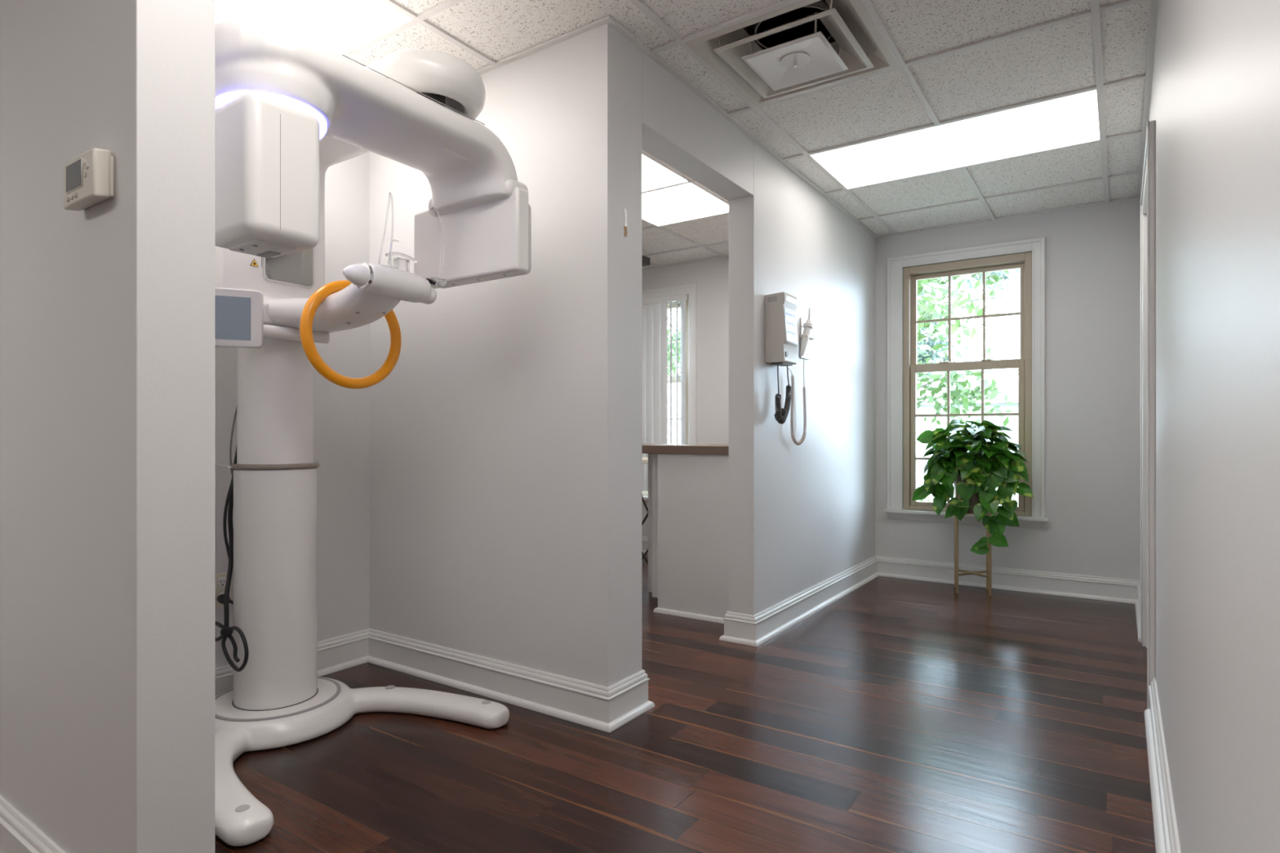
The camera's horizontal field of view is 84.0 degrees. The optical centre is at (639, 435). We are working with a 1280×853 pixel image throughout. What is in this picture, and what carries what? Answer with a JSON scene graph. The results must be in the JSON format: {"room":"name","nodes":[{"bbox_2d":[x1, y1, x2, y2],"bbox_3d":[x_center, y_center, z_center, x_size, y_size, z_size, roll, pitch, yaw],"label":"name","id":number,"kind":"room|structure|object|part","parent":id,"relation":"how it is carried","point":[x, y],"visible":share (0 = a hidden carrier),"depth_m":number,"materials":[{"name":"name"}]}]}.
{"room":"dental clinic","nodes":[
{"label":"dental clinic","id":0,"kind":"room"},
{"bbox_2d":[0,0,214,852],"bbox_3d":[-1.835,-0.300,1.989,2.332,2.600,0.135,0,0,34],"label":"wall partition","id":1,"kind":"structure","parent":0,"point":[107,308],"depth_m":1.38,"materials":[{"name":"white paint"}]},
{"bbox_2d":[63,147,114,210],"bbox_3d":[-1.059,-0.487,1.360,0.152,0.092,0.039,0,0,34],"label":"thermostat","id":2,"kind":"object","parent":1,"relation":"attached to","point":[89,176],"visible":1,"depth_m":1.33,"materials":[{"name":"beige plastic"}]},
{"bbox_3d":[-1.048,-0.485,1.371,0.145,0.077,0.008,0,0,34],"label":"plate","id":3,"kind":"part","parent":2,"relation":"part of","materials":[{"name":"beige plastic"}]},
{"bbox_2d":[214,151,369,667],"bbox_3d":[-1.613,-0.300,2.685,0.120,2.600,1.267,0,0,34],"label":"wall","id":4,"kind":"structure","parent":0,"point":[341,414],"depth_m":3.05,"materials":[{"name":"white paint"}]},
{"bbox_2d":[214,572,231,608],"bbox_3d":[-1.557,0.578,2.650,0.011,0.125,0.070,0,0,34],"label":"power outlet","id":5,"kind":"object","parent":4,"relation":"attached to","point":[220,579],"visible":0.52,"depth_m":2.64,"materials":[{"name":"beige plastic"}]},
{"bbox_2d":[217,577,226,586],"bbox_3d":[-1.556,0.548,2.648,0.006,0.036,0.036,0,0,34],"label":"receptacle","id":6,"kind":"object","parent":5,"relation":"attached to","point":[221,581],"depth_m":2.64,"materials":[{"name":"beige plastic"}]},
{"bbox_2d":[0,536,1180,852],"bbox_3d":[-1.313,0.931,2.073,4.703,0.137,8.365,0,0,34],"label":"baseboard","id":7,"kind":"structure","parent":4,"relation":"attached to","point":[598,707],"depth_m":2.89,"materials":[{"name":"white wood"}]},
{"bbox_2d":[369,22,641,687],"bbox_3d":[-1.354,-0.300,3.403,3.145,2.600,0.212,0,0,34],"label":"wall","id":8,"kind":"structure","parent":0,"point":[505,425],"depth_m":2.63,"materials":[{"name":"white paint"}]},
{"bbox_2d":[623,208,627,236],"bbox_3d":[-0.051,-0.752,2.521,0.002,0.100,0.022,0,0,34],"label":"tape","id":9,"kind":"object","parent":8,"relation":"attached to","point":[624,210],"visible":1,"depth_m":2.52,"materials":[{"name":"white"}]},
{"bbox_2d":[641,254,728,270],"bbox_3d":[-0.546,-1.415,4.719,3.010,0.008,2.873,0,0,34],"label":"trim","id":10,"kind":"structure","parent":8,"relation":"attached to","point":[725,255],"depth_m":5.81,"materials":[{"name":"white"}]},
{"bbox_2d":[648,453,652,592],"bbox_3d":[0.219,0.552,4.493,0.330,0.895,0.110,0,0,34],"label":"wall","id":11,"kind":"structure","parent":0,"point":[650,455],"depth_m":4.53,"materials":[{"name":"white paint"}]},
{"bbox_2d":[652,453,657,597],"bbox_3d":[0.198,0.527,4.266,0.110,0.845,0.288,0,0,34],"label":"wall","id":12,"kind":"structure","parent":0,"point":[655,456],"depth_m":4.17,"materials":[{"name":"white paint"}]},
{"bbox_2d":[214,553,1155,852],"bbox_3d":[-1.318,1.025,2.086,4.980,0.050,8.620,0,0,34],"label":"floor","id":13,"kind":"structure","parent":0,"point":[899,715],"depth_m":2.24,"materials":[{"name":"brown wood"}]},
{"bbox_2d":[214,20,531,846],"bbox_3d":[-1.054,-0.048,2.292,1.255,2.091,1.054,0,0,34],"label":"machine","id":14,"kind":"object","parent":13,"relation":"on","point":[289,108],"visible":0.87,"depth_m":2.23,"materials":[{"name":"white plastic"}]},
{"bbox_3d":[-1.321,-0.366,2.206,0.270,0.182,0.024,0,0,-22],"label":"control panel","id":15,"kind":"part","parent":14,"relation":"part of","materials":[{"name":"white plastic"}]},
{"bbox_2d":[262,247,314,288],"bbox_3d":[-1.209,-0.639,2.450,0.008,0.242,0.182,0,0,34],"label":"mirror","id":16,"kind":"object","parent":14,"relation":"on","point":[295,269],"depth_m":2.45,"materials":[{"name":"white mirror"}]},
{"bbox_3d":[-1.150,-0.336,2.361,0.042,0.042,0.227,0,0,42],"label":"panel rail","id":17,"kind":"part","parent":14,"relation":"part of","materials":[{"name":"white plastic"}]},
{"bbox_3d":[-1.032,-0.419,2.314,0.577,0.141,0.287,0,0,42],"label":"chin arm","id":18,"kind":"part","parent":14,"relation":"part of","materials":[{"name":"white plastic"}]},
{"bbox_3d":[-0.966,-0.729,2.278,1.068,0.729,0.433,0,0,34],"label":"support frame","id":19,"kind":"part","parent":14,"relation":"part of","materials":[{"name":"white plastic"}]},
{"bbox_3d":[-0.827,-0.466,2.053,0.066,0.066,0.063,0,0,34],"label":"adjust knob","id":20,"kind":"part","parent":14,"relation":"part of","materials":[{"name":"white plastic"}]},
{"bbox_3d":[-0.751,-0.844,1.990,0.367,0.208,0.882,0,0,34],"label":"rotating arm","id":21,"kind":"part","parent":14,"relation":"part of","materials":[{"name":"white plastic"}]},
{"bbox_3d":[-0.751,-0.555,2.174,0.004,0.090,0.032,0,0,34],"label":"bite rod","id":22,"kind":"part","parent":14,"relation":"part of","materials":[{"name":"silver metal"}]},
{"bbox_2d":[385,252,417,262],"bbox_3d":[-0.737,-0.552,2.196,0.009,0.022,0.113,0,0,34],"label":"handle","id":23,"kind":"object","parent":14,"relation":"on","point":[398,260],"depth_m":2.18,"materials":[{"name":"white plastic"}]},
{"bbox_2d":[641,457,648,564],"bbox_3d":[0.049,0.583,5.278,0.470,0.827,0.440,0,0,34],"label":"dental chair","id":24,"kind":"object","parent":13,"relation":"on","point":[644,460],"visible":0.08,"depth_m":5.07,"materials":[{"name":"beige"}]},
{"bbox_3d":[0.150,0.598,5.426,0.401,0.797,0.016,0,0,34],"label":"leg","id":25,"kind":"part","parent":24,"relation":"part of","materials":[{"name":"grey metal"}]},
{"bbox_3d":[-0.044,0.598,5.123,0.401,0.797,0.016,0,0,34],"label":"leg","id":26,"kind":"part","parent":24,"relation":"part of","materials":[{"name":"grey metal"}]},
{"bbox_3d":[-0.051,0.598,5.128,0.401,0.797,0.016,0,0,34],"label":"leg","id":27,"kind":"part","parent":24,"relation":"part of","materials":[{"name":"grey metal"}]},
{"bbox_2d":[954,488,991,595],"bbox_3d":[2.132,0.670,4.561,0.206,0.660,0.206,0,0,22],"label":"plant stand","id":28,"kind":"object","parent":13,"relation":"on","point":[988,556],"visible":0.58,"depth_m":4.50,"materials":[{"name":"brown wood"}]},
{"bbox_3d":[2.080,0.670,4.684,0.017,0.660,0.017,0,0,34],"label":"leg","id":29,"kind":"part","parent":28,"relation":"part of","materials":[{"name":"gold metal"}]},
{"bbox_3d":[2.009,0.670,4.508,0.017,0.660,0.017,0,0,34],"label":"leg","id":30,"kind":"part","parent":28,"relation":"part of","materials":[{"name":"brown wood"}]},
{"bbox_2d":[953,471,988,513],"bbox_3d":[2.132,0.346,4.561,0.224,0.292,0.224,0,0,34],"label":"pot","id":31,"kind":"object","parent":28,"relation":"on","point":[974,500],"depth_m":4.47,"materials":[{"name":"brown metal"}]},
{"bbox_2d":[911,418,1033,555],"bbox_3d":[2.117,0.313,4.522,0.695,0.838,0.507,0,0,34],"label":"pothos","id":32,"kind":"object","parent":28,"relation":"on","point":[975,474],"visible":1,"depth_m":4.39,"materials":[{"name":"green plant"}]},
{"bbox_3d":[2.255,0.670,4.613,0.017,0.660,0.017,0,0,34],"label":"leg","id":33,"kind":"part","parent":28,"relation":"part of","materials":[{"name":"brown wood"}]},
{"bbox_3d":[2.185,0.670,4.438,0.017,0.660,0.017,0,0,34],"label":"leg","id":34,"kind":"part","parent":28,"relation":"part of","materials":[{"name":"brown wood"}]},
{"bbox_2d":[641,256,728,537],"bbox_3d":[0.281,-0.300,6.050,3.130,2.600,0.260,0,0,34],"label":"wall","id":35,"kind":"structure","parent":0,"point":[711,277],"depth_m":5.71,"materials":[{"name":"white paint"}]},
{"bbox_2d":[641,294,687,491],"bbox_3d":[0.055,-0.335,5.993,0.783,1.610,0.035,0,0,34],"label":"vertical blinds","id":36,"kind":"object","parent":35,"relation":"attached to","point":[654,311],"visible":0.48,"depth_m":5.92,"materials":[{"name":"white"}]},
{"bbox_2d":[641,284,697,505],"bbox_3d":[0.093,-0.315,6.054,0.974,1.820,0.165,0,0,34],"label":"window","id":37,"kind":"structure","parent":35,"relation":"attached to","point":[691,290],"depth_m":5.79,"materials":[{"name":"white wood"}]},
{"bbox_3d":[0.105,0.001,6.053,0.681,0.985,0.032,0,0,34],"label":"sash","id":38,"kind":"part","parent":37,"relation":"part of","materials":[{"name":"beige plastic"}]},
{"bbox_3d":[0.130,-0.774,6.090,0.681,0.648,0.033,0,0,34],"label":"sash","id":39,"kind":"part","parent":37,"relation":"part of","materials":[{"name":"beige plastic"}]},
{"bbox_2d":[657,453,728,617],"bbox_3d":[0.372,0.552,3.907,0.580,0.895,0.110,0,0,34],"label":"wall","id":40,"kind":"structure","parent":0,"point":[693,490],"depth_m":3.90,"materials":[{"name":"white paint"}]},
{"bbox_2d":[641,444,728,454],"bbox_3d":[0.293,0.081,4.193,1.029,0.048,0.545,0,0,34],"label":"countertop","id":41,"kind":"structure","parent":40,"relation":"on","point":[688,449],"depth_m":3.92,"materials":[{"name":"brown"}]},
{"bbox_2d":[653,607,724,623],"bbox_3d":[0.345,0.988,3.914,0.563,0.024,0.128,0,0,34],"label":"trim","id":42,"kind":"structure","parent":40,"relation":"attached to","point":[712,619],"depth_m":3.89,"materials":[{"name":"white wood"}]},
{"bbox_2d":[346,0,1151,268],"bbox_3d":[-1.307,-1.428,2.081,4.699,0.014,8.381,0,0,34],"label":"ceiling","id":43,"kind":"structure","parent":0,"point":[1059,59],"depth_m":2.83,"materials":[{"name":"tile"}]},
{"bbox_2d":[214,0,410,54],"bbox_3d":[-1.186,-1.456,2.335,0.612,0.077,0.612,0,0,34],"label":"ceiling light","id":44,"kind":"object","parent":43,"relation":"attached to","point":[340,26],"visible":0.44,"depth_m":2.41,"materials":[{"name":"white plastic"}]},
{"bbox_2d":[641,248,649,266],"bbox_3d":[-0.025,-1.359,5.449,0.175,0.118,0.120,0,0,34],"label":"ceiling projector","id":45,"kind":"object","parent":43,"relation":"attached to","point":[645,260],"visible":0.27,"depth_m":5.41,"materials":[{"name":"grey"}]},
{"bbox_2d":[641,154,728,225],"bbox_3d":[0.029,-1.456,4.132,0.612,0.077,1.232,0,0,34],"label":"ceiling light","id":46,"kind":"object","parent":43,"relation":"attached to","point":[684,202],"visible":0.31,"depth_m":4.29,"materials":[{"name":"white plastic"}]},
{"bbox_2d":[339,0,1145,266],"bbox_3d":[-1.307,-1.416,2.081,4.703,0.008,8.385,0,0,34],"label":"ceiling grid","id":47,"kind":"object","parent":43,"relation":"attached to","point":[1095,11],"depth_m":2.88,"materials":[{"name":"white metal"}]},
{"bbox_2d":[684,0,899,106],"bbox_3d":[0.577,-1.478,2.639,0.604,0.219,0.604,0,0,34],"label":"ceiling vent","id":48,"kind":"object","parent":43,"relation":"in","point":[798,58],"visible":0.98,"depth_m":2.63,"materials":[{"name":"white metal"}]},
{"bbox_3d":[0.577,-1.391,2.639,0.300,0.032,0.300,0,0,34],"label":"plate","id":49,"kind":"part","parent":48,"relation":"part of","materials":[{"name":"white metal"}]},
{"bbox_2d":[812,89,1099,187],"bbox_3d":[1.528,-1.456,3.493,1.232,0.077,0.612,0,0,34],"label":"ceiling light","id":50,"kind":"object","parent":43,"relation":"attached to","point":[1071,119],"visible":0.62,"depth_m":3.44,"materials":[{"name":"white plastic"}]},
{"bbox_2d":[641,50,875,615],"bbox_3d":[0.828,-0.300,3.944,0.135,2.600,3.128,0,0,34],"label":"wall","id":51,"kind":"structure","parent":0,"point":[802,516],"depth_m":3.72,"materials":[{"name":"white paint"}]},
{"bbox_2d":[764,292,798,424],"bbox_3d":[0.714,-0.376,3.555,0.111,0.642,0.189,0,0,34],"label":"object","id":52,"kind":"object","parent":51,"relation":"attached to","point":[781,343],"visible":1,"depth_m":3.50,"materials":[{"name":"grey plastic"}]},
{"bbox_2d":[767,296,776,302],"bbox_3d":[0.648,-0.667,3.487,0.047,0.024,0.002,0,0,34],"label":"vent","id":53,"kind":"object","parent":52,"relation":"attached to","point":[770,299],"depth_m":3.49,"materials":[{"name":"grey plastic"}]},
{"bbox_2d":[770,362,792,366],"bbox_3d":[0.708,-0.354,3.547,0.060,0.008,0.130,0,0,34],"label":"socket","id":54,"kind":"object","parent":52,"relation":"attached to","point":[782,364],"depth_m":3.52,"materials":[{"name":"grey plastic"}]},
{"bbox_3d":[0.721,-0.205,3.563,0.055,0.300,0.168,0,0,34],"label":"dark coiled cord","id":55,"kind":"part","parent":52,"relation":"part of","materials":[{"name":"grey plastic"}]},
{"bbox_3d":[0.748,-0.542,3.519,0.014,0.165,0.145,0,0,34],"label":"panel","id":56,"kind":"part","parent":52,"relation":"part of","materials":[{"name":"white plastic"}]},
{"bbox_2d":[786,307,815,445],"bbox_3d":[0.849,-0.323,3.793,0.067,0.754,0.435,0,0,34],"label":"handset","id":57,"kind":"object","parent":51,"relation":"attached to","point":[806,325],"visible":0.93,"depth_m":3.86,"materials":[{"name":"white plastic"}]},
{"bbox_3d":[0.814,-0.185,3.749,0.019,0.480,0.326,0,0,34],"label":"beige coiled cord","id":58,"kind":"part","parent":57,"relation":"part of","materials":[{"name":"beige plastic"}]},
{"bbox_3d":[0.912,-0.533,3.940,0.008,0.223,0.120,0,0,34],"label":"wall plate","id":59,"kind":"part","parent":57,"relation":"part of","materials":[{"name":"white plastic"}]},
{"bbox_2d":[875,197,1140,580],"bbox_3d":[2.364,-0.300,4.718,1.813,2.600,0.135,0,0,34],"label":"wall","id":60,"kind":"structure","parent":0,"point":[1092,252],"depth_m":4.41,"materials":[{"name":"white paint"}]},
{"bbox_2d":[884,236,1048,528],"bbox_3d":[2.181,-0.328,4.793,1.000,1.845,0.165,0,0,34],"label":"window","id":61,"kind":"structure","parent":60,"relation":"attached to","point":[1029,512],"depth_m":4.81,"materials":[{"name":"white wood"}]},
{"bbox_3d":[2.159,0.533,4.760,1.000,0.022,0.085,0,0,34],"label":"sill","id":62,"kind":"part","parent":61,"relation":"part of","materials":[{"name":"white wood"}]},
{"bbox_3d":[2.194,0.001,4.793,0.707,0.985,0.032,0,0,34],"label":"sash","id":63,"kind":"part","parent":61,"relation":"part of","materials":[{"name":"beige plastic"}]},
{"bbox_3d":[2.219,-0.786,4.829,0.707,0.673,0.033,0,0,34],"label":"sash","id":64,"kind":"part","parent":61,"relation":"part of","materials":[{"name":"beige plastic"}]},
{"bbox_2d":[1148,0,1279,852],"bbox_3d":[0.723,-0.300,0.779,0.120,2.600,8.500,0,0,34],"label":"wall","id":65,"kind":"structure","parent":0,"point":[1215,104],"depth_m":0.91,"materials":[{"name":"white paint"}]},
{"bbox_2d":[476,0,1159,238],"bbox_3d":[-0.559,-1.415,1.564,2.883,0.008,8.365,0,0,34],"label":"trim","id":66,"kind":"structure","parent":65,"relation":"attached to","point":[1153,3],"depth_m":2.88,"materials":[{"name":"white"}]},
{"bbox_2d":[1140,120,1155,709],"bbox_3d":[2.178,-0.065,2.952,0.144,2.130,1.070,0,0,34],"label":"door","id":67,"kind":"structure","parent":65,"relation":"in","point":[1148,188],"depth_m":2.55,"materials":[{"name":"white wood"}]},
{"label":"outside","id":68,"kind":"structure","parent":0,"visible":0},
{"bbox_2d":[916,470,1017,506],"bbox_3d":[26.774,1.425,39.610,120.000,0.050,84.380,0,0,34],"label":"ground","id":69,"kind":"structure","parent":68,"point":[920,473],"depth_m":20.20,"materials":[{"name":"white"}]},
{"bbox_2d":[667,308,680,375],"bbox_3d":[-1.304,-2.144,16.876,6.371,7.144,5.285,0,0,-10],"label":"tree","id":70,"kind":"object","parent":69,"relation":"on","point":[673,338],"visible":0.02,"depth_m":17.05,"materials":[{"name":"green plant"}]},
{"bbox_2d":[916,384,1017,470],"bbox_3d":[18.066,-0.340,27.620,16.000,3.520,7.000,0,0,34],"label":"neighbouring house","id":71,"kind":"structure","parent":69,"relation":"on","point":[1011,390],"depth_m":28.04,"materials":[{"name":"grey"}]},
{"bbox_2d":[916,270,1019,432],"bbox_3d":[4.059,-1.332,11.973,5.240,5.522,5.928,0,0,34],"label":"tree","id":72,"kind":"object","parent":69,"relation":"on","point":[930,286],"visible":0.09,"depth_m":10.87,"materials":[{"name":"green plant"}]},
{"bbox_2d":[917,268,1020,375],"bbox_3d":[6.434,-3.337,19.390,7.150,9.526,6.578,0,0,34],"label":"tree","id":73,"kind":"object","parent":69,"relation":"on","point":[934,357],"visible":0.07,"depth_m":17.67,"materials":[{"name":"green plant"}]}
]}

